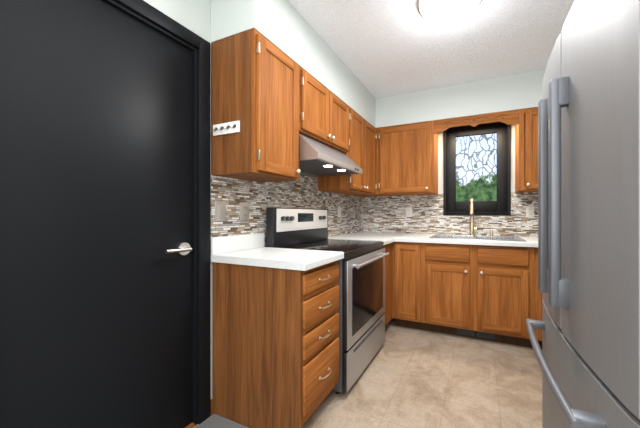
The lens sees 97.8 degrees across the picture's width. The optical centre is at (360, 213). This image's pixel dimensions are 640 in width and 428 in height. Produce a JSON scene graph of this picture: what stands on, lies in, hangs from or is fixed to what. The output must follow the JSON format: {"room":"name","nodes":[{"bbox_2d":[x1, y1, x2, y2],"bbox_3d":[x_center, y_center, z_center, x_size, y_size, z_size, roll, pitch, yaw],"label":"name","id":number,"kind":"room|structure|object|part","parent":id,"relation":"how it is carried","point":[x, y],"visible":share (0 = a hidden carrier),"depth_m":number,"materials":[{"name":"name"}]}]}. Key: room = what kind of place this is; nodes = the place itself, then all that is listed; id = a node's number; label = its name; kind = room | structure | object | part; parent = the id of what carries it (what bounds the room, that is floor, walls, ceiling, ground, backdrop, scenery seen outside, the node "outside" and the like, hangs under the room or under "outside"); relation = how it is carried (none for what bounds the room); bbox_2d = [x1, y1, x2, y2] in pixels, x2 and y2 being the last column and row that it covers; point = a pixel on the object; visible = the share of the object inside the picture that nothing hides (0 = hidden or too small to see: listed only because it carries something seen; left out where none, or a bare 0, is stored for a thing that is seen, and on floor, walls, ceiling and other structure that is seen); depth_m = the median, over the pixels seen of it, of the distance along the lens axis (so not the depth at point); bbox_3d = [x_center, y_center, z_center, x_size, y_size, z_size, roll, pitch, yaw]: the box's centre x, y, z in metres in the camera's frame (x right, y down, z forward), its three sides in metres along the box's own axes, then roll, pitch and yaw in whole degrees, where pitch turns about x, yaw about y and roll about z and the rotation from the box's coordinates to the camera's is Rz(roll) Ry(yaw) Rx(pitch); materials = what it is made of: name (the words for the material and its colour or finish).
{"room":"kitchen","nodes":[
{"label":"kitchen","id":0,"kind":"room"},
{"bbox_2d":[143,0,211,399],"bbox_3d":[-0.910,-0.087,1.660,0.150,2.470,4.550,0,0,23],"label":"wall","id":1,"kind":"structure","parent":0,"point":[194,16],"depth_m":1.52,"materials":[{"name":"grey paint"}]},
{"bbox_2d":[0,0,191,427],"bbox_3d":[-1.042,0.124,1.180,0.102,2.016,0.690,0,0,23],"label":"entry door","id":2,"kind":"structure","parent":1,"relation":"in","point":[95,213],"depth_m":1.12,"materials":[{"name":"black paint"}]},
{"bbox_2d":[102,0,212,427],"bbox_3d":[-1.090,0.089,1.216,0.165,2.117,0.875,0,0,23],"label":"door frame","id":3,"kind":"structure","parent":1,"relation":"attached to","point":[152,17],"depth_m":1.51,"materials":[{"name":"black paint"}]},
{"bbox_2d":[211,28,310,181],"bbox_3d":[-0.616,-0.602,1.716,0.341,0.760,0.506,0,0,23],"label":"upper cabinet","id":4,"kind":"object","parent":1,"relation":"attached to","point":[273,99],"depth_m":1.55,"materials":[{"name":"brown wood"}]},
{"bbox_3d":[-0.749,-0.473,1.517,0.198,0.062,0.036,0,0,23],"label":"key hook rail","id":5,"kind":"part","parent":4,"relation":"part of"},
{"bbox_2d":[211,173,362,246],"bbox_3d":[-0.432,-0.149,2.576,0.006,0.825,2.160,0,0,23],"label":"tile backsplash","id":6,"kind":"structure","parent":1,"relation":"attached to","point":[303,192],"depth_m":2.05,"materials":[{"name":"tile"}]},
{"bbox_2d":[215,201,225,220],"bbox_3d":[-0.828,-0.017,1.633,0.009,0.116,0.072,0,0,23],"label":"outlet","id":7,"kind":"object","parent":6,"relation":"attached to","point":[220,210],"visible":1,"depth_m":1.63,"materials":[{"name":"beige plastic"}]},
{"bbox_2d":[240,202,248,219],"bbox_3d":[-0.756,-0.017,1.801,0.008,0.116,0.072,0,0,23],"label":"electrical outlet plate","id":8,"kind":"object","parent":6,"relation":"attached to","point":[244,210],"visible":1,"depth_m":1.79,"materials":[{"name":"beige plastic"}]},
{"bbox_2d":[338,207,340,216],"bbox_3d":[-0.231,-0.022,3.029,0.008,0.116,0.072,0,0,23],"label":"electrical outlet plate","id":9,"kind":"object","parent":6,"relation":"attached to","point":[339,211],"visible":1,"depth_m":3.02,"materials":[{"name":"white plastic"}]},
{"bbox_2d":[311,75,350,151],"bbox_3d":[-0.399,-0.769,2.224,0.341,0.425,0.738,0,0,23],"label":"upper cabinet","id":10,"kind":"object","parent":1,"relation":"attached to","point":[330,116],"depth_m":2.16,"materials":[{"name":"brown wood"}]},
{"bbox_2d":[299,133,361,176],"bbox_3d":[-0.341,-0.452,2.200,0.464,0.201,0.734,0,0,23],"label":"range hood","id":11,"kind":"object","parent":10,"relation":"attached to","point":[317,159],"visible":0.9,"depth_m":2.04,"materials":[{"name":"silver metal"}]},
{"bbox_2d":[318,109,378,195],"bbox_3d":[-0.126,-0.602,2.859,0.341,0.760,0.780,0,0,23],"label":"upper cabinet","id":12,"kind":"object","parent":1,"relation":"attached to","point":[363,135],"depth_m":2.74,"materials":[{"name":"brown wood"}]},
{"bbox_2d":[193,318,541,427],"bbox_3d":[0.279,1.198,1.070,2.800,0.100,4.700,0,0,23],"label":"floor","id":13,"kind":"structure","parent":0,"point":[412,378],"depth_m":1.82,"materials":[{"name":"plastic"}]},
{"bbox_2d":[195,414,248,427],"bbox_3d":[-0.664,1.144,0.811,0.930,0.006,1.281,0,0,23],"label":"rug","id":14,"kind":"object","parent":13,"relation":"on","point":[214,421],"visible":1,"depth_m":1.50,"materials":[{"name":"grey fabric"}]},
{"bbox_2d":[212,260,338,427],"bbox_3d":[-0.473,0.711,1.645,0.660,0.875,0.395,0,0,23],"label":"base cabinet","id":15,"kind":"object","parent":13,"relation":"on","point":[275,350],"visible":1,"depth_m":1.47,"materials":[{"name":"brown wood"}]},
{"bbox_2d":[210,233,349,270],"bbox_3d":[-0.480,0.203,1.638,0.643,0.139,0.414,0,0,23],"label":"countertop","id":16,"kind":"structure","parent":15,"relation":"on","point":[249,249],"depth_m":1.59,"materials":[{"name":"stone"}]},
{"bbox_2d":[266,207,388,393],"bbox_3d":[-0.202,0.550,2.162,0.692,1.195,0.760,0,0,23],"label":"stove","id":17,"kind":"object","parent":13,"relation":"on","point":[361,310],"visible":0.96,"depth_m":1.97,"materials":[{"name":"grey metal"}]},
{"bbox_2d":[383,242,398,325],"bbox_3d":[-0.012,0.711,2.723,0.658,0.876,0.410,0,0,23],"label":"base cabinet","id":18,"kind":"object","parent":13,"relation":"on","point":[391,260],"depth_m":2.74,"materials":[{"name":"brown wood"}]},
{"bbox_2d":[399,242,438,330],"bbox_3d":[0.592,0.711,2.985,0.342,0.876,0.628,0,0,23],"label":"base cabinet","id":19,"kind":"object","parent":13,"relation":"on","point":[418,262],"depth_m":2.67,"materials":[{"name":"brown wood"}]},
{"bbox_2d":[350,236,397,244],"bbox_3d":[-0.028,0.253,2.695,0.643,0.039,0.348,0,0,23],"label":"countertop","id":20,"kind":"structure","parent":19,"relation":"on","point":[386,239],"depth_m":2.63,"materials":[{"name":"stone"}]},
{"bbox_2d":[350,232,537,246],"bbox_3d":[1.017,0.253,2.790,2.489,0.039,0.643,0,0,23],"label":"countertop","id":21,"kind":"structure","parent":19,"relation":"on","point":[402,237],"depth_m":2.56,"materials":[{"name":"stone"}]},
{"bbox_2d":[429,234,526,241],"bbox_3d":[1.134,0.311,2.748,0.820,0.165,0.560,0,0,23],"label":"sink","id":22,"kind":"object","parent":21,"relation":"in","point":[478,237],"visible":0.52,"depth_m":2.84,"materials":[{"name":"silver metal"}]},
{"bbox_2d":[469,198,493,235],"bbox_3d":[1.244,0.031,2.849,0.240,0.393,0.234,0,0,23],"label":"faucet","id":23,"kind":"object","parent":21,"relation":"on","point":[472,228],"visible":1,"depth_m":2.94,"materials":[{"name":"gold metal"}]},
{"bbox_2d":[515,246,542,348],"bbox_3d":[1.843,0.711,2.460,0.711,0.876,0.608,0,0,23],"label":"base cabinet","id":24,"kind":"object","parent":13,"relation":"on","point":[528,299],"depth_m":2.31,"materials":[{"name":"brown wood"}]},
{"bbox_2d":[526,0,639,427],"bbox_3d":[1.029,0.245,0.825,0.868,1.806,0.905,0,0,23],"label":"refrigerator","id":25,"kind":"object","parent":13,"relation":"on","point":[588,354],"visible":1,"depth_m":0.71,"materials":[{"name":"grey metal"}]},
{"bbox_2d":[287,0,574,97],"bbox_3d":[0.279,-1.372,1.070,2.800,0.100,4.700,0,0,23],"label":"ceiling","id":26,"kind":"structure","parent":0,"point":[382,48],"depth_m":2.09,"materials":[{"name":"white paint"}]},
{"bbox_2d":[211,0,375,128],"bbox_3d":[-0.283,-1.153,2.520,0.324,0.337,2.174,0,0,23],"label":"wall","id":27,"kind":"structure","parent":26,"relation":"attached to","point":[285,27],"depth_m":1.77,"materials":[{"name":"grey paint"}]},
{"bbox_2d":[417,0,481,23],"bbox_3d":[0.546,-1.286,1.695,0.390,0.070,0.390,0,0,23],"label":"dome ceiling light","id":28,"kind":"object","parent":26,"relation":"attached to","point":[441,11],"visible":1,"depth_m":1.71,"materials":[{"name":"white glass"}]},
{"bbox_2d":[375,69,545,127],"bbox_3d":[1.230,-1.153,2.878,2.173,0.337,0.324,0,0,23],"label":"wall","id":29,"kind":"structure","parent":26,"relation":"attached to","point":[523,90],"depth_m":2.79,"materials":[{"name":"grey paint"}]},
{"bbox_2d":[438,125,514,193],"bbox_3d":[1.244,-0.087,3.131,2.650,2.470,0.150,0,0,23],"label":"wall","id":30,"kind":"structure","parent":0,"point":[440,163],"depth_m":3.18,"materials":[{"name":"grey paint"}]},
{"bbox_2d":[376,121,437,195],"bbox_3d":[0.529,-0.602,3.168,0.652,0.760,0.341,0,0,23],"label":"upper cabinet","id":31,"kind":"object","parent":30,"relation":"attached to","point":[406,159],"depth_m":3.01,"materials":[{"name":"brown wood"}]},
{"bbox_2d":[363,192,537,236],"bbox_3d":[1.143,0.016,3.089,2.498,0.495,0.006,0,0,23],"label":"tile backsplash","id":32,"kind":"structure","parent":30,"relation":"attached to","point":[382,214],"depth_m":3.21,"materials":[{"name":"tile"}]},
{"bbox_2d":[406,207,411,216],"bbox_3d":[0.580,-0.022,3.323,0.072,0.116,0.008,0,0,23],"label":"electrical outlet plate","id":33,"kind":"object","parent":32,"relation":"attached to","point":[408,211],"visible":1,"depth_m":3.32,"materials":[{"name":"white plastic"}]},
{"bbox_2d":[526,206,533,217],"bbox_3d":[1.734,-0.022,2.828,0.072,0.116,0.008,0,0,23],"label":"electrical outlet plate","id":34,"kind":"object","parent":32,"relation":"attached to","point":[529,211],"visible":1,"depth_m":2.83,"materials":[{"name":"white plastic"}]},
{"bbox_2d":[443,122,510,215],"bbox_3d":[1.289,-0.499,3.099,0.681,1.033,0.170,0,0,23],"label":"window","id":35,"kind":"structure","parent":30,"relation":"in","point":[477,163],"depth_m":3.09,"materials":[{"name":"black"}]},
{"bbox_2d":[515,107,537,192],"bbox_3d":[1.884,-0.602,2.587,0.735,0.760,0.341,0,0,23],"label":"upper cabinet","id":36,"kind":"object","parent":30,"relation":"attached to","point":[526,132],"depth_m":2.55,"materials":[{"name":"brown wood"}]},
{"bbox_2d":[434,109,518,133],"bbox_3d":[1.130,-0.914,2.753,0.776,0.135,0.025,0,0,23],"label":"valance board","id":37,"kind":"object","parent":36,"relation":"attached to","point":[510,117],"visible":1,"depth_m":2.74,"materials":[{"name":"brown wood"}]}
]}

